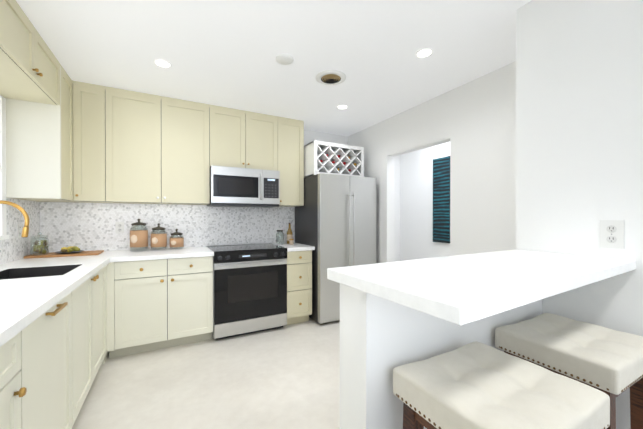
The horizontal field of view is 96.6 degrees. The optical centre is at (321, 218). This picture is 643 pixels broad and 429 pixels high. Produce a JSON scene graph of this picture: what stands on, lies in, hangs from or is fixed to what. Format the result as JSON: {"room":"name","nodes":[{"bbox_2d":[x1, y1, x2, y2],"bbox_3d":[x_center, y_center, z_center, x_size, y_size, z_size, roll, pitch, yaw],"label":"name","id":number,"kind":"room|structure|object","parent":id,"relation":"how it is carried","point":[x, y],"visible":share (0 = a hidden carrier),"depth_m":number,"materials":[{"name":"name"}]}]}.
{"room":"kitchen","nodes":[
{"label":"kitchen","id":0,"kind":"room"},
{"bbox_2d":[72,317,339,428],"bbox_3d":[0.806,1.286,1.040,4.810,0.060,6.520,0,0,-28],"label":"floor","id":1,"kind":"structure","parent":0,"point":[286,377],"depth_m":2.15,"materials":[{"name":"beige tile"}]},
{"bbox_2d":[0,320,35,428],"bbox_3d":[-1.207,0.822,0.616,0.618,0.872,0.730,0,0,-28],"label":"base cabinet","id":2,"kind":"object","parent":1,"relation":"on","point":[17,355],"depth_m":1.01,"materials":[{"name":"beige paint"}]},
{"bbox_2d":[0,250,119,346],"bbox_3d":[-1.571,0.453,1.339,0.660,0.227,3.498,0,0,-28],"label":"countertop","id":3,"kind":"structure","parent":2,"relation":"on","point":[32,290],"depth_m":1.51,"materials":[{"name":"white stone"}]},
{"bbox_2d":[0,200,29,236],"bbox_3d":[-1.959,0.113,1.738,0.273,0.448,0.054,0,0,-28],"label":"faucet","id":4,"kind":"object","parent":3,"relation":"on","point":[25,230],"visible":1,"depth_m":1.78,"materials":[{"name":"gold metal"}]},
{"bbox_2d":[24,250,103,258],"bbox_3d":[-2.332,0.325,2.628,0.500,0.018,0.270,0,0,-28],"label":"cutting board","id":5,"kind":"object","parent":3,"relation":"on","point":[83,253],"visible":0.79,"depth_m":2.54,"materials":[{"name":"brown wood"}]},
{"bbox_2d":[30,232,48,254],"bbox_3d":[-2.466,0.217,2.505,0.120,0.196,0.120,0,0,-28],"label":"jar","id":6,"kind":"object","parent":5,"relation":"on","point":[39,246],"visible":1,"depth_m":2.50,"materials":[{"name":"clear glass"}]},
{"bbox_2d":[55,246,84,253],"bbox_3d":[-2.299,0.284,2.617,0.204,0.062,0.204,0,0,-28],"label":"plate","id":7,"kind":"object","parent":5,"relation":"on","point":[70,249],"visible":1,"depth_m":2.60,"materials":[{"name":"grey"}]},
{"bbox_2d":[36,286,79,428],"bbox_3d":[-1.496,0.820,1.156,0.618,0.872,0.731,0,0,-28],"label":"base cabinet","id":8,"kind":"object","parent":1,"relation":"on","point":[53,358],"depth_m":1.41,"materials":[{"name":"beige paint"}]},
{"bbox_2d":[80,264,107,373],"bbox_3d":[-2.256,0.814,2.576,0.618,0.872,0.673,0,0,-28],"label":"base cabinet","id":9,"kind":"object","parent":1,"relation":"on","point":[94,291],"depth_m":2.05,"materials":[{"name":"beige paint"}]},
{"bbox_2d":[108,256,212,357],"bbox_3d":[-1.615,0.813,2.950,0.866,0.872,0.618,0,0,-28],"label":"base cabinet","id":10,"kind":"object","parent":1,"relation":"on","point":[160,303],"depth_m":2.67,"materials":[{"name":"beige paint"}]},
{"bbox_2d":[112,246,213,261],"bbox_3d":[-1.590,0.354,2.947,0.826,0.041,0.644,0,0,-28],"label":"countertop","id":11,"kind":"structure","parent":10,"relation":"on","point":[186,252],"depth_m":2.75,"materials":[{"name":"white stone"}]},
{"bbox_2d":[130,219,147,251],"bbox_3d":[-1.886,0.166,2.958,0.158,0.333,0.166,0,0,-28],"label":"canister","id":12,"kind":"object","parent":11,"relation":"on","point":[139,238],"visible":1,"depth_m":2.91,"materials":[{"name":"clear glass"}]},
{"bbox_2d":[151,223,166,250],"bbox_3d":[-1.729,0.191,3.043,0.150,0.283,0.158,0,0,-28],"label":"canister","id":13,"kind":"object","parent":11,"relation":"on","point":[158,239],"visible":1,"depth_m":2.99,"materials":[{"name":"clear glass"}]},
{"bbox_2d":[170,229,183,249],"bbox_3d":[-1.579,0.221,3.123,0.138,0.223,0.145,0,0,-28],"label":"canister","id":14,"kind":"object","parent":11,"relation":"on","point":[177,242],"visible":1,"depth_m":3.08,"materials":[{"name":"clear glass"}]},
{"bbox_2d":[207,243,286,339],"bbox_3d":[-0.866,0.787,3.302,0.778,0.920,0.680,0,0,-28],"label":"range","id":15,"kind":"object","parent":1,"relation":"on","point":[249,288],"visible":0.98,"depth_m":3.04,"materials":[{"name":"silver metal"}]},
{"bbox_2d":[286,250,311,324],"bbox_3d":[-0.398,0.810,3.602,0.320,0.872,0.618,0,0,-28],"label":"base cabinet","id":16,"kind":"object","parent":1,"relation":"on","point":[299,265],"depth_m":3.34,"materials":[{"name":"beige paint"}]},
{"bbox_2d":[271,243,314,251],"bbox_3d":[-0.383,0.352,3.594,0.346,0.041,0.643,0,0,-28],"label":"countertop","id":17,"kind":"structure","parent":16,"relation":"on","point":[296,247],"depth_m":3.38,"materials":[{"name":"white stone"}]},
{"bbox_2d":[276,230,283,244],"bbox_3d":[-0.535,0.237,3.687,0.104,0.185,0.104,0,0,-28],"label":"glass jar","id":18,"kind":"object","parent":17,"relation":"on","point":[282,238],"visible":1,"depth_m":3.67,"materials":[{"name":"white"}]},
{"bbox_2d":[287,223,292,243],"bbox_3d":[-0.421,0.191,3.781,0.078,0.277,0.078,0,0,-28],"label":"oil bottle","id":19,"kind":"object","parent":17,"relation":"on","point":[289,234],"visible":0.79,"depth_m":3.75,"materials":[{"name":"brown glass"}]},
{"bbox_2d":[289,239,293,244],"bbox_3d":[-0.381,0.292,3.644,0.054,0.075,0.054,0,0,-28],"label":"spice jar","id":20,"kind":"object","parent":17,"relation":"on","point":[291,241],"visible":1,"depth_m":3.62,"materials":[{"name":"beige"}]},
{"bbox_2d":[295,173,375,323],"bbox_3d":[0.182,0.360,3.796,0.820,1.770,0.817,0,0,-28],"label":"refrigerator","id":21,"kind":"object","parent":1,"relation":"on","point":[335,220],"visible":0.58,"depth_m":3.44,"materials":[{"name":"metal"}]},
{"bbox_2d":[304,140,363,177],"bbox_3d":[0.117,-0.736,3.857,0.740,0.418,0.518,0,0,-28],"label":"wine rack","id":22,"kind":"object","parent":21,"relation":"on","point":[329,158],"visible":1,"depth_m":3.65,"materials":[{"name":"white paint"}]},
{"bbox_2d":[340,284,541,428],"bbox_3d":[0.655,0.741,1.321,1.265,1.029,0.187,0,0,-28],"label":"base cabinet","id":23,"kind":"object","parent":1,"relation":"on","point":[381,339],"visible":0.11,"depth_m":1.01,"materials":[{"name":"white paint"}]},
{"bbox_2d":[327,249,635,324],"bbox_3d":[0.717,0.206,1.155,1.310,0.040,0.569,0,0,-28],"label":"countertop","id":24,"kind":"structure","parent":23,"relation":"on","point":[462,289],"depth_m":0.91,"materials":[{"name":"white stone"}]},
{"bbox_2d":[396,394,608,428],"bbox_3d":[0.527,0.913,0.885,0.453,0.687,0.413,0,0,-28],"label":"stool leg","id":25,"kind":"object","parent":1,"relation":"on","point":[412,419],"visible":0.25,"depth_m":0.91,"materials":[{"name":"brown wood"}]},
{"bbox_2d":[393,341,609,428],"bbox_3d":[0.527,0.536,0.884,0.448,0.100,0.408,0,0,-28],"label":"seat","id":26,"kind":"object","parent":25,"relation":"on","point":[475,385],"visible":1,"depth_m":0.82,"materials":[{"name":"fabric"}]},
{"bbox_2d":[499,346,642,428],"bbox_3d":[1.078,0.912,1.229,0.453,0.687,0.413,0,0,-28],"label":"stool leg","id":27,"kind":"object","parent":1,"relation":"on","point":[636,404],"visible":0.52,"depth_m":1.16,"materials":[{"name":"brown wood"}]},
{"bbox_2d":[495,313,642,394],"bbox_3d":[1.078,0.535,1.228,0.448,0.100,0.408,0,0,-28],"label":"seat","id":28,"kind":"object","parent":27,"relation":"on","point":[604,358],"visible":0.98,"depth_m":1.13,"materials":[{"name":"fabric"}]},
{"bbox_2d":[16,0,531,135],"bbox_3d":[0.806,-1.274,1.030,4.810,0.060,6.520,0,0,-28],"label":"ceiling","id":29,"kind":"structure","parent":0,"point":[223,53],"depth_m":2.10,"materials":[{"name":"white paint"}]},
{"bbox_2d":[154,59,171,67],"bbox_3d":[-1.279,-1.246,2.307,0.128,0.005,0.128,0,0,-28],"label":"recessed light","id":30,"kind":"object","parent":29,"relation":"in","point":[162,63],"visible":1,"depth_m":2.30,"materials":[{"name":"white"}]},
{"bbox_2d":[276,54,293,64],"bbox_3d":[-0.288,-1.240,2.236,0.140,0.015,0.140,0,0,-28],"label":"smoke detector","id":31,"kind":"object","parent":29,"relation":"attached to","point":[285,59],"visible":0.96,"depth_m":2.22,"materials":[{"name":"white plastic"}]},
{"bbox_2d":[316,70,345,84],"bbox_3d":[0.084,-1.242,2.537,0.270,0.012,0.270,0,0,-28],"label":"ceiling vent","id":32,"kind":"object","parent":29,"relation":"in","point":[330,77],"visible":1,"depth_m":2.52,"materials":[{"name":"white plastic"}]},
{"bbox_2d":[337,105,347,108],"bbox_3d":[0.235,-1.249,3.208,0.128,0.005,0.128,0,0,-28],"label":"recessed light","id":33,"kind":"object","parent":29,"relation":"in","point":[342,106],"visible":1,"depth_m":3.21,"materials":[{"name":"white"}]},
{"bbox_2d":[415,48,432,57],"bbox_3d":[0.774,-1.245,2.159,0.128,0.005,0.128,0,0,-28],"label":"recessed light","id":34,"kind":"object","parent":29,"relation":"in","point":[424,53],"visible":1,"depth_m":2.16,"materials":[{"name":"white"}]},
{"bbox_2d":[76,0,642,428],"bbox_3d":[0.806,0.006,1.035,4.810,2.500,6.520,0,0,-28],"label":"wall","id":35,"kind":"structure","parent":0,"point":[543,148],"depth_m":1.59,"materials":[{"name":"white paint"}]},
{"bbox_2d":[0,95,8,239],"bbox_3d":[-2.124,-0.368,1.704,0.035,1.046,0.978,0,0,-28],"label":"window","id":36,"kind":"structure","parent":35,"relation":"in","point":[3,236],"depth_m":2.09,"materials":[{"name":"white paint"}]},
{"bbox_2d":[0,198,39,264],"bbox_3d":[-1.859,0.093,1.184,0.010,0.493,3.499,0,0,-28],"label":"tile backsplash","id":37,"kind":"structure","parent":35,"relation":"attached to","point":[11,249],"depth_m":2.34,"materials":[{"name":"tile"}]},
{"bbox_2d":[17,224,21,238],"bbox_3d":[-2.471,0.101,2.343,0.008,0.120,0.075,0,0,-28],"label":"outlet","id":38,"kind":"object","parent":37,"relation":"attached to","point":[19,230],"visible":1,"depth_m":2.33,"materials":[{"name":"white plastic"}]},
{"bbox_2d":[0,0,63,107],"bbox_3d":[-1.993,-1.071,1.769,0.328,0.348,0.985,0,0,-28],"label":"upper cabinet","id":39,"kind":"object","parent":35,"relation":"attached to","point":[29,70],"depth_m":1.83,"materials":[{"name":"beige paint"}]},
{"bbox_2d":[6,64,79,201],"bbox_3d":[-2.287,-0.703,2.378,0.385,1.088,0.364,0,0,-28],"label":"upper cabinet","id":40,"kind":"object","parent":35,"relation":"attached to","point":[68,139],"depth_m":2.24,"materials":[{"name":"beige paint"}]},
{"bbox_2d":[80,82,115,202],"bbox_3d":[-2.189,-0.705,2.772,0.312,1.088,0.380,0,0,-28],"label":"upper cabinet","id":41,"kind":"object","parent":35,"relation":"attached to","point":[97,102],"depth_m":2.67,"materials":[{"name":"beige paint"}]},
{"bbox_2d":[116,88,215,204],"bbox_3d":[-1.708,-0.706,3.059,1.037,1.088,0.328,0,0,-28],"label":"upper cabinet","id":42,"kind":"object","parent":35,"relation":"attached to","point":[166,146],"depth_m":2.92,"materials":[{"name":"beige paint"}]},
{"bbox_2d":[40,202,293,252],"bbox_3d":[-1.520,0.085,3.345,2.589,0.493,0.008,0,0,-28],"label":"tile backsplash","id":43,"kind":"structure","parent":35,"relation":"attached to","point":[85,226],"depth_m":3.18,"materials":[{"name":"tile"}]},
{"bbox_2d":[115,222,123,233],"bbox_3d":[-2.122,0.097,3.013,0.075,0.120,0.008,0,0,-28],"label":"outlet","id":44,"kind":"object","parent":43,"relation":"attached to","point":[119,227],"visible":1,"depth_m":3.01,"materials":[{"name":"white plastic"}]},
{"bbox_2d":[216,106,279,170],"bbox_3d":[-0.956,-0.913,3.461,0.782,0.676,0.328,0,0,-28],"label":"upper cabinet","id":45,"kind":"object","parent":35,"relation":"attached to","point":[244,139],"depth_m":3.33,"materials":[{"name":"beige paint"}]},
{"bbox_2d":[207,165,279,206],"bbox_3d":[-0.924,-0.358,3.403,0.770,0.426,0.444,0,0,-28],"label":"microwave","id":46,"kind":"object","parent":45,"relation":"attached to","point":[237,187],"visible":1,"depth_m":3.23,"materials":[{"name":"metal"}]},
{"bbox_2d":[279,117,303,206],"bbox_3d":[-0.482,-0.708,3.716,0.407,1.088,0.328,0,0,-28],"label":"upper cabinet","id":47,"kind":"object","parent":35,"relation":"attached to","point":[291,130],"depth_m":3.60,"materials":[{"name":"beige paint"}]},
{"bbox_2d":[387,137,449,156],"bbox_3d":[1.093,0.224,3.231,0.112,2.048,0.950,0,0,-28],"label":"trim","id":48,"kind":"structure","parent":35,"relation":"attached to","point":[435,143],"depth_m":3.17,"materials":[{"name":"white paint"}]},
{"bbox_2d":[433,156,449,242],"bbox_3d":[1.759,-0.263,4.054,0.033,1.215,0.425,0,0,-28],"label":"picture","id":49,"kind":"object","parent":35,"relation":"attached to","point":[441,200],"visible":0.5,"depth_m":4.10,"materials":[{"name":"teal fabric"}]},
{"bbox_2d":[600,220,623,248],"bbox_3d":[1.358,0.073,1.340,0.008,0.130,0.082,0,0,-28],"label":"outlet","id":50,"kind":"object","parent":35,"relation":"attached to","point":[611,233],"visible":1,"depth_m":1.34,"materials":[{"name":"white plastic"}]}
]}

